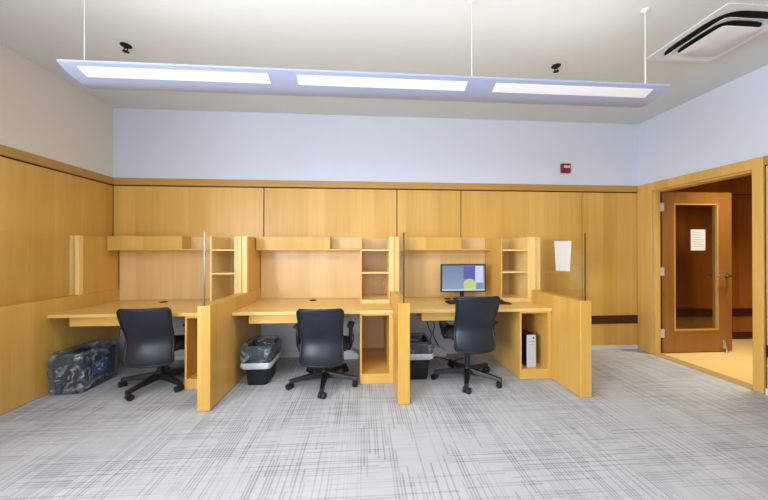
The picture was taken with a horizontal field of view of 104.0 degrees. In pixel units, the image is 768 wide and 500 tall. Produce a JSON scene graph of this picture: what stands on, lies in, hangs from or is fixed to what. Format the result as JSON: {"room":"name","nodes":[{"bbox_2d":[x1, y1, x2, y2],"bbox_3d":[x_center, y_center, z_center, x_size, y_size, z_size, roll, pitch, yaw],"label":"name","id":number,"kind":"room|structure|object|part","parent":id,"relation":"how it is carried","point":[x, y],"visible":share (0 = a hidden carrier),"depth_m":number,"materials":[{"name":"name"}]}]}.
{"room":"office","nodes":[
{"label":"office","id":0,"kind":"room"},
{"bbox_2d":[0,43,113,305],"bbox_3d":[-3.144,-0.203,0.445,0.122,3.110,6.520,0,0,-4],"label":"wall","id":1,"kind":"structure","parent":0,"point":[56,138],"depth_m":2.90,"materials":[{"name":"paint"}]},
{"bbox_3d":[-3.272,0.284,2.755,0.020,2.153,1.839,0,0,-4],"label":"wall panel","id":2,"kind":"part","parent":1,"relation":"part of","materials":[{"name":"brown wood"}]},
{"bbox_3d":[-3.195,-0.851,1.777,0.040,0.085,3.778,0,0,-4],"label":"trim","id":3,"kind":"part","parent":1,"relation":"part of","materials":[{"name":"brown wood"}]},
{"bbox_2d":[112,108,637,360],"bbox_3d":[0.106,-0.190,3.966,7.092,3.110,0.142,0,0,-4],"label":"wall","id":4,"kind":"structure","parent":0,"point":[186,173],"depth_m":3.92,"materials":[{"name":"paint"}]},
{"bbox_2d":[107,236,228,299],"bbox_3d":[-2.583,0.226,3.625,1.283,0.773,0.201,0,0,-4],"label":"desk hutch","id":5,"kind":"object","parent":4,"relation":"attached to","point":[151,267],"visible":0.9,"depth_m":3.69,"materials":[{"name":"brown wood"}]},
{"bbox_3d":[-2.427,-0.062,3.750,1.796,1.453,0.020,0,0,-4],"label":"wall panel","id":6,"kind":"part","parent":4,"relation":"part of","materials":[{"name":"brown wood"}]},
{"bbox_2d":[256,237,359,298],"bbox_3d":[-0.921,0.226,3.740,1.247,0.773,0.201,0,0,-4],"label":"desk hutch","id":7,"kind":"object","parent":4,"relation":"attached to","point":[291,267],"visible":0.93,"depth_m":3.81,"materials":[{"name":"brown wood"}]},
{"bbox_3d":[-0.678,-0.061,3.871,1.686,1.453,0.020,0,0,-4],"label":"wall panel","id":8,"kind":"part","parent":4,"relation":"part of","materials":[{"name":"brown wood"}]},
{"bbox_2d":[349,316,357,324],"bbox_3d":[-0.398,0.915,3.873,0.120,0.116,0.009,0,0,-4],"label":"wall outlet","id":9,"kind":"object","parent":4,"relation":"attached to","point":[351,318],"visible":0.74,"depth_m":3.87,"materials":[{"name":"white plastic"}]},
{"bbox_3d":[0.100,-0.842,3.914,6.872,0.085,0.034,0,0,-4],"label":"trim","id":10,"kind":"part","parent":4,"relation":"part of","materials":[{"name":"brown wood"}]},
{"bbox_2d":[122,345,637,360],"bbox_3d":[0.145,1.335,3.905,6.722,0.060,0.014,0,0,-4],"label":"baseboard","id":11,"kind":"structure","parent":4,"relation":"attached to","point":[597,347],"depth_m":4.08,"materials":[{"name":"grey rubber"}]},
{"bbox_3d":[0.595,-0.061,3.959,0.843,1.453,0.020,0,0,-4],"label":"wall panel","id":12,"kind":"part","parent":4,"relation":"part of","materials":[{"name":"brown wood"}]},
{"bbox_2d":[399,237,490,296],"bbox_3d":[0.747,0.227,3.855,1.199,0.773,0.201,0,0,-4],"label":"wall shelf","id":13,"kind":"object","parent":4,"relation":"attached to","point":[424,256],"visible":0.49,"depth_m":3.92,"materials":[{"name":"brown wood"}]},
{"bbox_3d":[1.397,-0.061,4.014,0.740,1.453,0.020,0,0,-4],"label":"wall panel","id":14,"kind":"part","parent":4,"relation":"part of","materials":[{"name":"brown wood"}]},
{"bbox_3d":[2.233,0.259,4.070,0.937,2.093,0.020,0,0,-4],"label":"wall panel","id":15,"kind":"part","parent":4,"relation":"part of","materials":[{"name":"brown wood"}]},
{"bbox_2d":[560,163,570,173],"bbox_3d":[2.462,-1.105,4.057,0.124,0.128,0.052,0,0,-4],"label":"fire alarm strobe","id":16,"kind":"object","parent":4,"relation":"attached to","point":[564,167],"visible":1,"depth_m":4.04,"materials":[{"name":"red plastic"}]},
{"bbox_3d":[3.114,0.260,4.131,0.805,2.093,0.020,0,0,-4],"label":"wall panel","id":17,"kind":"part","parent":4,"relation":"part of","materials":[{"name":"brown wood"}]},
{"bbox_3d":[2.675,0.955,4.083,1.700,0.114,0.014,0,0,-4],"label":"bumper rail","id":18,"kind":"part","parent":4,"relation":"part of","materials":[{"name":"brown wood"}]},
{"bbox_2d":[0,339,767,499],"bbox_3d":[2.454,1.404,0.991,11.367,0.100,7.050,0,0,-4],"label":"floor","id":19,"kind":"structure","parent":0,"point":[651,427],"depth_m":2.16,"materials":[{"name":"carpet"}]},
{"bbox_2d":[0,235,118,414],"bbox_3d":[-3.233,0.602,3.031,0.094,1.511,1.254,0,0,-4],"label":"divider","id":20,"kind":"object","parent":19,"relation":"on","point":[29,340],"visible":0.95,"depth_m":2.85,"materials":[{"name":"brown wood"}]},
{"bbox_3d":[-3.242,0.160,3.159,0.094,0.625,0.050,0,0,-4],"label":"post","id":21,"kind":"part","parent":20,"relation":"part of","materials":[{"name":"beige wood"}]},
{"bbox_2d":[52,344,115,393],"bbox_3d":[-3.007,1.190,3.031,0.281,0.341,0.433,0,0,-4],"label":"waste bin","id":22,"kind":"object","parent":19,"relation":"on","point":[80,370],"visible":1,"depth_m":2.91,"materials":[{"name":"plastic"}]},
{"bbox_2d":[116,307,184,400],"bbox_3d":[-2.300,0.946,3.033,0.700,0.831,0.728,0,0,-13],"label":"office chair","id":23,"kind":"object","parent":19,"relation":"on","point":[151,341],"visible":0.9,"depth_m":2.80,"materials":[{"name":"black plastic"}]},
{"bbox_3d":[-2.449,1.267,2.997,0.319,0.069,0.072,0,0,-13],"label":"leg","id":24,"kind":"part","parent":23,"relation":"part of","materials":[{"name":"black plastic"}]},
{"bbox_3d":[-2.291,1.266,2.850,0.070,0.069,0.317,0,0,8],"label":"leg","id":25,"kind":"part","parent":23,"relation":"part of","materials":[{"name":"black plastic"}]},
{"bbox_3d":[-2.205,0.813,2.778,0.441,0.568,0.188,0,0,-13],"label":"frame","id":26,"kind":"part","parent":23,"relation":"part of","materials":[{"name":"black plastic"}]},
{"bbox_3d":[-2.269,0.958,3.057,0.490,0.087,0.450,0,0,-13],"label":"seat","id":27,"kind":"part","parent":23,"relation":"part of","materials":[{"name":"black fabric"}]},
{"bbox_3d":[-2.095,1.267,2.954,0.317,0.069,0.070,0,0,26],"label":"leg","id":28,"kind":"part","parent":23,"relation":"part of","materials":[{"name":"black plastic"}]},
{"bbox_3d":[-2.134,1.268,3.172,0.070,0.069,0.317,0,0,44],"label":"leg","id":29,"kind":"part","parent":23,"relation":"part of","materials":[{"name":"black plastic"}]},
{"bbox_2d":[185,316,196,389],"bbox_3d":[-1.798,1.004,3.343,0.340,0.714,0.831,0,0,-4],"label":"base cabinet","id":30,"kind":"object","parent":19,"relation":"on","point":[190,321],"visible":0.24,"depth_m":2.96,"materials":[{"name":"brown wood"}]},
{"bbox_2d":[47,299,209,326],"bbox_3d":[-2.414,0.669,3.305,1.577,0.131,0.861,0,0,-4],"label":"countertop","id":31,"kind":"structure","parent":30,"relation":"on","point":[104,314],"depth_m":3.03,"materials":[{"name":"laminate"}]},
{"bbox_3d":[-2.700,0.690,3.099,0.640,0.088,0.430,0,0,-4],"label":"pencil drawer","id":32,"kind":"part","parent":31,"relation":"part of","materials":[{"name":"brown wood"}]},
{"bbox_2d":[210,236,236,301],"bbox_3d":[-1.786,0.231,3.543,0.290,0.764,0.476,0,0,-4],"label":"shelving unit","id":33,"kind":"object","parent":31,"relation":"on","point":[223,251],"visible":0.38,"depth_m":3.46,"materials":[{"name":"brown wood"}]},
{"bbox_3d":[-1.792,0.263,3.534,0.242,0.018,0.452,0,0,-4],"label":"shelf","id":34,"kind":"part","parent":33,"relation":"part of","materials":[{"name":"beige wood"}]},
{"bbox_3d":[-1.792,0.003,3.535,0.242,0.018,0.452,0,0,-4],"label":"shelf","id":35,"kind":"part","parent":33,"relation":"part of","materials":[{"name":"beige wood"}]},
{"bbox_3d":[-1.808,0.232,3.770,0.242,0.764,0.020,0,0,-4],"label":"panel","id":36,"kind":"part","parent":33,"relation":"part of","materials":[{"name":"brown wood"}]},
{"bbox_3d":[-1.657,0.231,3.551,0.030,0.764,0.476,0,0,-4],"label":"panel","id":37,"kind":"part","parent":33,"relation":"part of","materials":[{"name":"beige wood"}]},
{"bbox_3d":[-1.780,1.317,2.936,0.280,0.081,0.020,0,0,-4],"label":"toe rail","id":38,"kind":"part","parent":30,"relation":"part of","materials":[{"name":"brown wood"}]},
{"bbox_2d":[187,372,196,380],"bbox_3d":[-1.807,1.268,3.334,0.280,0.020,0.816,0,0,-4],"label":"shelf","id":39,"kind":"object","parent":30,"relation":"attached to","point":[193,376],"depth_m":2.95,"materials":[{"name":"brown wood"}]},
{"bbox_2d":[197,232,260,410],"bbox_3d":[-1.559,0.603,3.147,0.105,1.511,1.254,0,0,-4],"label":"divider","id":40,"kind":"object","parent":19,"relation":"on","point":[222,336],"visible":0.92,"depth_m":2.85,"materials":[{"name":"brown wood"}]},
{"bbox_3d":[-1.559,0.915,3.146,0.105,0.886,1.254,0,0,-4],"label":"panel","id":41,"kind":"part","parent":40,"relation":"part of","materials":[{"name":"brown wood"}]},
{"bbox_3d":[-1.573,0.161,3.344,0.105,0.625,0.050,0,0,-4],"label":"post","id":42,"kind":"part","parent":40,"relation":"part of","materials":[{"name":"beige wood"}]},
{"bbox_2d":[242,338,279,384],"bbox_3d":[-1.290,1.176,3.169,0.277,0.371,0.388,0,0,-4],"label":"waste bin","id":43,"kind":"object","parent":19,"relation":"on","point":[265,350],"visible":0.94,"depth_m":3.02,"materials":[{"name":"black plastic"}]},
{"bbox_2d":[240,350,280,369],"bbox_3d":[-1.292,1.071,3.172,0.324,0.237,0.427,0,0,-4],"label":"rim","id":44,"kind":"object","parent":43,"relation":"in","point":[243,365],"visible":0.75,"depth_m":2.97,"materials":[{"name":"white plastic"}]},
{"bbox_2d":[285,308,357,398],"bbox_3d":[-0.616,0.951,3.046,0.705,0.821,0.675,0,0,-3],"label":"office chair","id":45,"kind":"object","parent":19,"relation":"on","point":[321,343],"visible":1,"depth_m":2.83,"materials":[{"name":"black plastic"}]},
{"bbox_3d":[-0.834,0.899,3.083,0.115,0.266,0.182,0,0,-3],"label":"armrest","id":46,"kind":"part","parent":45,"relation":"part of","materials":[{"name":"black plastic"}]},
{"bbox_3d":[-0.778,1.267,2.994,0.317,0.069,0.070,0,0,-24],"label":"leg","id":47,"kind":"part","parent":45,"relation":"part of","materials":[{"name":"black plastic"}]},
{"bbox_3d":[-0.732,1.268,3.211,0.070,0.069,0.317,0,0,-42],"label":"leg","id":48,"kind":"part","parent":45,"relation":"part of","materials":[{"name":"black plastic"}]},
{"bbox_3d":[-0.592,0.823,2.806,0.441,0.568,0.188,0,0,-3],"label":"frame","id":49,"kind":"part","parent":45,"relation":"part of","materials":[{"name":"black plastic"}]},
{"bbox_3d":[-0.607,0.968,3.092,0.490,0.087,0.450,0,0,-3],"label":"seat","id":50,"kind":"part","parent":45,"relation":"part of","materials":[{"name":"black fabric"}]},
{"bbox_3d":[-0.594,1.266,2.883,0.072,0.069,0.319,0,0,-3],"label":"leg","id":51,"kind":"part","parent":45,"relation":"part of","materials":[{"name":"black plastic"}]},
{"bbox_3d":[-0.512,1.268,3.234,0.070,0.069,0.317,0,0,30],"label":"leg","id":52,"kind":"part","parent":45,"relation":"part of","materials":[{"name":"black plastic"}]},
{"bbox_3d":[-0.422,1.267,3.031,0.317,0.069,0.070,0,0,12],"label":"leg","id":53,"kind":"part","parent":45,"relation":"part of","materials":[{"name":"black plastic"}]},
{"bbox_3d":[-0.381,0.899,3.106,0.115,0.266,0.182,0,0,-3],"label":"armrest","id":54,"kind":"part","parent":45,"relation":"part of","materials":[{"name":"black plastic"}]},
{"bbox_2d":[344,347,358,358],"bbox_3d":[-0.452,1.303,3.783,0.260,0.120,0.100,0,0,-10],"label":"cable box","id":55,"kind":"object","parent":19,"relation":"on","point":[349,354],"visible":0.51,"depth_m":3.74,"materials":[{"name":"white plastic"}]},
{"bbox_2d":[360,314,392,383],"bbox_3d":[-0.104,1.005,3.460,0.337,0.714,0.831,0,0,-4],"label":"base cabinet","id":56,"kind":"object","parent":19,"relation":"on","point":[376,330],"visible":0.78,"depth_m":3.38,"materials":[{"name":"brown wood"}]},
{"bbox_2d":[232,298,392,323],"bbox_3d":[-0.728,0.670,3.421,1.589,0.131,0.861,0,0,-4],"label":"countertop","id":57,"kind":"structure","parent":56,"relation":"on","point":[276,310],"depth_m":3.19,"materials":[{"name":"laminate"}]},
{"bbox_3d":[-1.051,0.691,3.213,0.615,0.088,0.430,0,0,-4],"label":"pencil drawer","id":58,"kind":"part","parent":57,"relation":"part of","materials":[{"name":"brown wood"}]},
{"bbox_2d":[360,237,389,303],"bbox_3d":[-0.118,0.231,3.658,0.338,0.764,0.476,0,0,-4],"label":"shelving unit","id":59,"kind":"object","parent":57,"relation":"on","point":[374,252],"visible":1,"depth_m":3.87,"materials":[{"name":"brown wood"}]},
{"bbox_3d":[-0.278,0.231,3.647,0.018,0.764,0.476,0,0,-4],"label":"panel","id":60,"kind":"part","parent":59,"relation":"part of","materials":[{"name":"brown wood"}]},
{"bbox_3d":[-0.131,0.232,3.885,0.308,0.764,0.020,0,0,-4],"label":"panel","id":61,"kind":"part","parent":59,"relation":"part of","materials":[{"name":"brown wood"}]},
{"bbox_3d":[-0.115,0.263,3.650,0.308,0.018,0.452,0,0,-4],"label":"shelf","id":62,"kind":"part","parent":59,"relation":"part of","materials":[{"name":"beige wood"}]},
{"bbox_3d":[-0.115,0.003,3.651,0.308,0.018,0.452,0,0,-4],"label":"shelf","id":63,"kind":"part","parent":59,"relation":"part of","materials":[{"name":"beige wood"}]},
{"bbox_3d":[-0.115,0.591,3.648,0.308,0.044,0.452,0,0,-4],"label":"shelf","id":64,"kind":"part","parent":59,"relation":"part of","materials":[{"name":"beige wood"}]},
{"bbox_3d":[0.044,0.231,3.669,0.012,0.764,0.476,0,0,-4],"label":"panel","id":65,"kind":"part","parent":59,"relation":"part of","materials":[{"name":"beige wood"}]},
{"bbox_3d":[-0.262,1.005,3.449,0.020,0.714,0.831,0,0,-4],"label":"panel","id":66,"kind":"part","parent":56,"relation":"part of","materials":[{"name":"brown wood"}]},
{"bbox_3d":[-0.142,0.997,3.866,0.277,0.696,0.015,0,0,-4],"label":"panel","id":67,"kind":"part","parent":56,"relation":"part of","materials":[{"name":"brown wood"}]},
{"bbox_3d":[-0.087,0.656,3.061,0.277,0.020,0.030,0,0,-4],"label":"rail","id":68,"kind":"part","parent":56,"relation":"part of","materials":[{"name":"brown wood"}]},
{"bbox_3d":[-0.086,1.317,3.053,0.277,0.081,0.020,0,0,-4],"label":"toe rail","id":69,"kind":"part","parent":56,"relation":"part of","materials":[{"name":"brown wood"}]},
{"bbox_2d":[362,348,388,375],"bbox_3d":[-0.114,1.268,3.450,0.277,0.020,0.816,0,0,-4],"label":"shelf","id":70,"kind":"object","parent":56,"relation":"attached to","point":[374,360],"depth_m":3.35,"materials":[{"name":"brown wood"}]},
{"bbox_3d":[0.044,1.005,3.470,0.040,0.714,0.831,0,0,-4],"label":"panel","id":71,"kind":"part","parent":56,"relation":"part of","materials":[{"name":"brown wood"}]},
{"bbox_2d":[390,232,409,403],"bbox_3d":[0.133,0.603,3.264,0.105,1.511,1.254,0,0,-4],"label":"divider","id":72,"kind":"object","parent":19,"relation":"on","point":[400,306],"visible":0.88,"depth_m":2.65,"materials":[{"name":"brown wood"}]},
{"bbox_3d":[0.119,0.161,3.461,0.105,0.625,0.050,0,0,-4],"label":"post","id":73,"kind":"part","parent":72,"relation":"part of","materials":[{"name":"beige wood"}]},
{"bbox_3d":[0.133,0.916,3.262,0.105,0.886,1.254,0,0,-4],"label":"panel","id":74,"kind":"part","parent":72,"relation":"part of","materials":[{"name":"brown wood"}]},
{"bbox_2d":[410,335,431,379],"bbox_3d":[0.351,1.176,3.297,0.277,0.371,0.388,0,0,-4],"label":"waste bin","id":75,"kind":"object","parent":19,"relation":"on","point":[419,344],"visible":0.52,"depth_m":3.14,"materials":[{"name":"black plastic"}]},
{"bbox_2d":[410,350,433,359],"bbox_3d":[0.353,1.058,3.296,0.324,0.200,0.431,0,0,-4],"label":"liner","id":76,"kind":"object","parent":75,"relation":"in","point":[430,356],"visible":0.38,"depth_m":3.10,"materials":[{"name":"white plastic"}]},
{"bbox_2d":[431,345,446,356],"bbox_3d":[0.665,1.303,3.860,0.260,0.120,0.100,0,0,-10],"label":"cable box","id":77,"kind":"object","parent":19,"relation":"on","point":[437,351],"visible":0.56,"depth_m":3.82,"materials":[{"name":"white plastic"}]},
{"bbox_2d":[431,296,501,393],"bbox_3d":[0.844,0.901,3.165,0.701,0.921,0.728,0,0,-4],"label":"office chair","id":78,"kind":"object","parent":19,"relation":"on","point":[472,330],"visible":0.99,"depth_m":2.93,"materials":[{"name":"black plastic"}]},
{"bbox_3d":[0.651,0.842,3.170,0.115,0.181,0.181,0,0,-4],"label":"armrest","id":79,"kind":"part","parent":78,"relation":"part of","materials":[{"name":"black plastic"}]},
{"bbox_3d":[0.692,1.267,3.153,0.319,0.069,0.075,0,0,-4],"label":"leg","id":80,"kind":"part","parent":78,"relation":"part of","materials":[{"name":"black plastic"}]},
{"bbox_3d":[0.818,1.268,3.341,0.070,0.069,0.317,0,0,-19],"label":"leg","id":81,"kind":"part","parent":78,"relation":"part of","materials":[{"name":"black plastic"}]},
{"bbox_3d":[0.824,1.267,2.983,0.070,0.069,0.317,0,0,17],"label":"leg","id":82,"kind":"part","parent":78,"relation":"part of","materials":[{"name":"black plastic"}]},
{"bbox_3d":[0.877,0.868,3.185,0.490,0.087,0.450,0,0,-4],"label":"seat","id":83,"kind":"part","parent":78,"relation":"part of","materials":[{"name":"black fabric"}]},
{"bbox_3d":[0.900,0.724,2.899,0.441,0.568,0.188,0,0,-4],"label":"frame","id":84,"kind":"part","parent":78,"relation":"part of","materials":[{"name":"black plastic"}]},
{"bbox_3d":[1.030,1.268,3.276,0.317,0.069,0.070,0,0,-37],"label":"leg","id":85,"kind":"part","parent":78,"relation":"part of","materials":[{"name":"black plastic"}]},
{"bbox_3d":[1.033,1.267,3.055,0.317,0.069,0.070,0,0,35],"label":"leg","id":86,"kind":"part","parent":78,"relation":"part of","materials":[{"name":"black plastic"}]},
{"bbox_2d":[488,311,550,378],"bbox_3d":[1.571,1.005,3.575,0.346,0.714,0.831,0,0,-4],"label":"base cabinet","id":87,"kind":"object","parent":19,"relation":"on","point":[508,332],"visible":0.75,"depth_m":3.28,"materials":[{"name":"brown wood"}]},
{"bbox_2d":[405,296,551,320],"bbox_3d":[0.958,0.670,3.537,1.577,0.131,0.861,0,0,-4],"label":"countertop","id":88,"kind":"structure","parent":87,"relation":"on","point":[425,308],"depth_m":3.19,"materials":[{"name":"laminate"}]},
{"bbox_3d":[0.682,0.691,3.332,0.620,0.088,0.430,0,0,-4],"label":"pencil drawer","id":89,"kind":"part","parent":88,"relation":"part of","materials":[{"name":"brown wood"}]},
{"bbox_2d":[445,300,455,303],"bbox_3d":[0.952,0.600,3.482,0.460,0.025,0.140,0,0,-8],"label":"keyboard","id":90,"kind":"object","parent":88,"relation":"on","point":[446,301],"visible":0.28,"depth_m":3.42,"materials":[{"name":"black plastic"}]},
{"bbox_2d":[440,264,485,299],"bbox_3d":[0.970,0.394,3.734,0.560,0.440,0.220,0,0,-4],"label":"monitor","id":91,"kind":"object","parent":88,"relation":"on","point":[461,278],"visible":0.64,"depth_m":3.67,"materials":[{"name":"black plastic"}]},
{"bbox_2d":[485,237,531,301],"bbox_3d":[1.544,0.232,3.772,0.374,0.764,0.476,0,0,-4],"label":"shelf unit","id":92,"kind":"object","parent":88,"relation":"on","point":[508,262],"visible":0.88,"depth_m":3.72,"materials":[{"name":"brown wood"}]},
{"bbox_3d":[1.366,0.232,3.760,0.018,0.764,0.476,0,0,-4],"label":"panel","id":93,"kind":"part","parent":92,"relation":"part of","materials":[{"name":"brown wood"}]},
{"bbox_3d":[1.515,0.233,3.999,0.311,0.764,0.020,0,0,-4],"label":"panel","id":94,"kind":"part","parent":92,"relation":"part of","materials":[{"name":"brown wood"}]},
{"bbox_3d":[1.531,0.264,3.763,0.311,0.018,0.452,0,0,-4],"label":"shelf","id":95,"kind":"part","parent":92,"relation":"part of","materials":[{"name":"beige wood"}]},
{"bbox_3d":[1.531,0.004,3.764,0.311,0.018,0.452,0,0,-4],"label":"shelf","id":96,"kind":"part","parent":92,"relation":"part of","materials":[{"name":"beige wood"}]},
{"bbox_3d":[1.531,0.592,3.762,0.311,0.044,0.452,0,0,-4],"label":"shelf","id":97,"kind":"part","parent":92,"relation":"part of","materials":[{"name":"beige wood"}]},
{"bbox_3d":[1.708,0.232,3.784,0.045,0.764,0.476,0,0,-4],"label":"panel","id":98,"kind":"part","parent":92,"relation":"part of","materials":[{"name":"beige wood"}]},
{"bbox_3d":[1.409,1.005,3.564,0.020,0.714,0.831,0,0,-4],"label":"panel","id":99,"kind":"part","parent":87,"relation":"part of","materials":[{"name":"brown wood"}]},
{"bbox_2d":[522,329,535,366],"bbox_3d":[1.568,1.085,3.420,0.100,0.345,0.423,0,0,-4],"label":"computer tower","id":100,"kind":"object","parent":87,"relation":"on","point":[528,338],"visible":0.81,"depth_m":3.21,"materials":[{"name":"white plastic"}]},
{"bbox_3d":[1.582,1.084,3.222,0.100,0.345,0.020,0,0,-4],"label":"panel","id":101,"kind":"part","parent":100,"relation":"part of","materials":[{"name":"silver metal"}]},
{"bbox_3d":[1.589,0.657,3.176,0.286,0.020,0.030,0,0,-4],"label":"rail","id":102,"kind":"part","parent":87,"relation":"part of","materials":[{"name":"brown wood"}]},
{"bbox_3d":[1.589,1.318,3.169,0.286,0.081,0.020,0,0,-4],"label":"toe rail","id":103,"kind":"part","parent":87,"relation":"part of","materials":[{"name":"brown wood"}]},
{"bbox_2d":[522,362,547,371],"bbox_3d":[1.562,1.269,3.566,0.286,0.020,0.816,0,0,-4],"label":"shelf","id":104,"kind":"object","parent":87,"relation":"attached to","point":[540,367],"depth_m":3.18,"materials":[{"name":"yellow wood"}]},
{"bbox_3d":[1.724,1.005,3.586,0.040,0.714,0.831,0,0,-4],"label":"panel","id":105,"kind":"part","parent":87,"relation":"part of","materials":[{"name":"brown wood"}]},
{"bbox_2d":[531,233,591,397],"bbox_3d":[1.813,0.604,3.380,0.106,1.511,1.254,0,0,-4],"label":"divider","id":106,"kind":"object","parent":19,"relation":"on","point":[571,354],"visible":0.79,"depth_m":2.90,"materials":[{"name":"brown wood"}]},
{"bbox_3d":[1.800,0.162,3.577,0.106,0.625,0.050,0,0,-4],"label":"post","id":107,"kind":"part","parent":106,"relation":"part of","materials":[{"name":"beige wood"}]},
{"bbox_3d":[1.813,0.916,3.378,0.106,0.886,1.254,0,0,-4],"label":"panel","id":108,"kind":"part","parent":106,"relation":"part of","materials":[{"name":"brown wood"}]},
{"bbox_2d":[554,241,570,270],"bbox_3d":[1.826,0.060,3.067,0.001,0.313,0.265,0,0,-4],"label":"paper sheet","id":109,"kind":"object","parent":106,"relation":"attached to","point":[562,248],"visible":1,"depth_m":3.07,"materials":[{"name":"white paper"}]},
{"bbox_2d":[0,0,767,123],"bbox_3d":[0.333,-1.807,0.682,7.092,0.100,6.700,0,0,-4],"label":"ceiling","id":110,"kind":"structure","parent":0,"point":[591,40],"depth_m":2.55,"materials":[{"name":"paint"}]},
{"bbox_2d":[119,42,131,53],"bbox_3d":[-2.205,-1.722,2.561,0.083,0.056,0.083,0,0,-4],"label":"sprinkler","id":111,"kind":"object","parent":110,"relation":"attached to","point":[127,46],"visible":1,"depth_m":2.55,"materials":[{"name":"black metal"}]},
{"bbox_2d":[57,0,668,107],"bbox_3d":[-0.006,-1.421,2.098,3.975,0.661,0.295,0,0,-4],"label":"pendant light","id":112,"kind":"object","parent":110,"relation":"hanging from","point":[115,75],"visible":1,"depth_m":2.02,"materials":[{"name":"white metal"}]},
{"bbox_2d":[551,63,560,72],"bbox_3d":[1.633,-1.721,2.846,0.083,0.056,0.083,0,0,-4],"label":"sprinkler","id":113,"kind":"object","parent":110,"relation":"attached to","point":[557,65],"visible":1,"depth_m":2.84,"materials":[{"name":"black metal"}]},
{"bbox_2d":[646,2,767,62],"bbox_3d":[2.723,-1.721,2.450,0.630,0.058,0.630,0,0,-4],"label":"ceiling vent","id":114,"kind":"object","parent":110,"relation":"in","point":[734,24],"visible":0.99,"depth_m":2.38,"materials":[{"name":"white plastic"}]},
{"bbox_3d":[2.723,-1.698,2.450,0.350,0.012,0.350,0,0,-4],"label":"plate","id":115,"kind":"part","parent":114,"relation":"part of","materials":[{"name":"white plastic"}]},
{"bbox_2d":[638,65,767,387],"bbox_3d":[3.794,-0.201,0.924,0.152,3.110,6.520,0,0,-4],"label":"wall","id":116,"kind":"structure","parent":0,"point":[727,124],"depth_m":3.29,"materials":[{"name":"paint"}]},
{"bbox_2d":[660,192,732,352],"bbox_3d":[4.152,0.298,4.017,1.058,2.135,0.191,0,0,-4],"label":"door","id":117,"kind":"structure","parent":116,"relation":"in","point":[719,337],"depth_m":4.00,"materials":[{"name":"brown wood"}]},
{"bbox_2d":[691,229,704,249],"bbox_3d":[4.208,-0.134,4.016,0.210,0.280,0.002,0,0,-4],"label":"paper notice","id":118,"kind":"object","parent":117,"relation":"attached to","point":[697,236],"visible":1,"depth_m":4.01,"materials":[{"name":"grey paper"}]},
{"bbox_3d":[4.522,0.345,3.983,0.219,0.060,0.073,0,0,-4],"label":"handle","id":119,"kind":"part","parent":117,"relation":"part of","materials":[{"name":"metal"}]},
{"bbox_2d":[637,156,765,393],"bbox_3d":[3.623,0.239,3.494,0.160,2.250,1.305,0,0,-4],"label":"trim","id":120,"kind":"structure","parent":116,"relation":"attached to","point":[648,273],"depth_m":3.59,"materials":[{"name":"brown wood"}]},
{"bbox_2d":[653,354,752,389],"bbox_3d":[3.613,1.361,3.416,0.150,0.008,0.997,0,0,-4],"label":"threshold","id":121,"kind":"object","parent":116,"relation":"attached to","point":[689,365],"depth_m":3.34,"materials":[{"name":"brown wood"}]},
{"bbox_3d":[3.785,-0.857,0.257,0.022,0.085,5.185,0,0,-4],"label":"trim","id":122,"kind":"part","parent":116,"relation":"part of","materials":[{"name":"brown wood"}]},
{"bbox_3d":[3.788,0.244,0.245,0.018,2.093,5.170,0,0,-4],"label":"wall panel","id":123,"kind":"part","parent":116,"relation":"part of","materials":[{"name":"brown wood"}]},
{"bbox_2d":[667,175,752,338],"bbox_3d":[5.756,-0.107,4.693,4.270,2.950,0.130,0,0,-4],"label":"wall","id":124,"kind":"structure","parent":0,"point":[694,290],"depth_m":4.59,"materials":[{"name":"brown wood"}]},
{"bbox_3d":[4.831,-1.222,4.591,1.050,0.720,0.015,0,0,-4],"label":"wall panel","id":125,"kind":"part","parent":124,"relation":"part of","materials":[{"name":"brown wood"}]},
{"bbox_3d":[4.831,0.210,4.585,1.050,2.115,0.015,0,0,-4],"label":"wall panel","id":126,"kind":"part","parent":124,"relation":"part of","materials":[{"name":"brown wood"}]},
{"bbox_3d":[5.760,0.958,4.631,4.270,0.120,0.015,0,0,-4],"label":"bumper rail","id":127,"kind":"part","parent":124,"relation":"part of","materials":[{"name":"brown wood"}]},
{"bbox_3d":[5.978,-1.222,4.670,1.230,0.720,0.015,0,0,-4],"label":"wall panel","id":128,"kind":"part","parent":124,"relation":"part of","materials":[{"name":"brown wood"}]},
{"bbox_3d":[5.978,0.211,4.664,1.230,2.115,0.015,0,0,-4],"label":"wall panel","id":129,"kind":"part","parent":124,"relation":"part of","materials":[{"name":"brown wood"}]},
{"bbox_3d":[5.759,1.323,4.640,4.270,0.090,0.025,0,0,-4],"label":"hall baseboard","id":130,"kind":"part","parent":124,"relation":"part of","materials":[{"name":"brown wood"}]}
]}

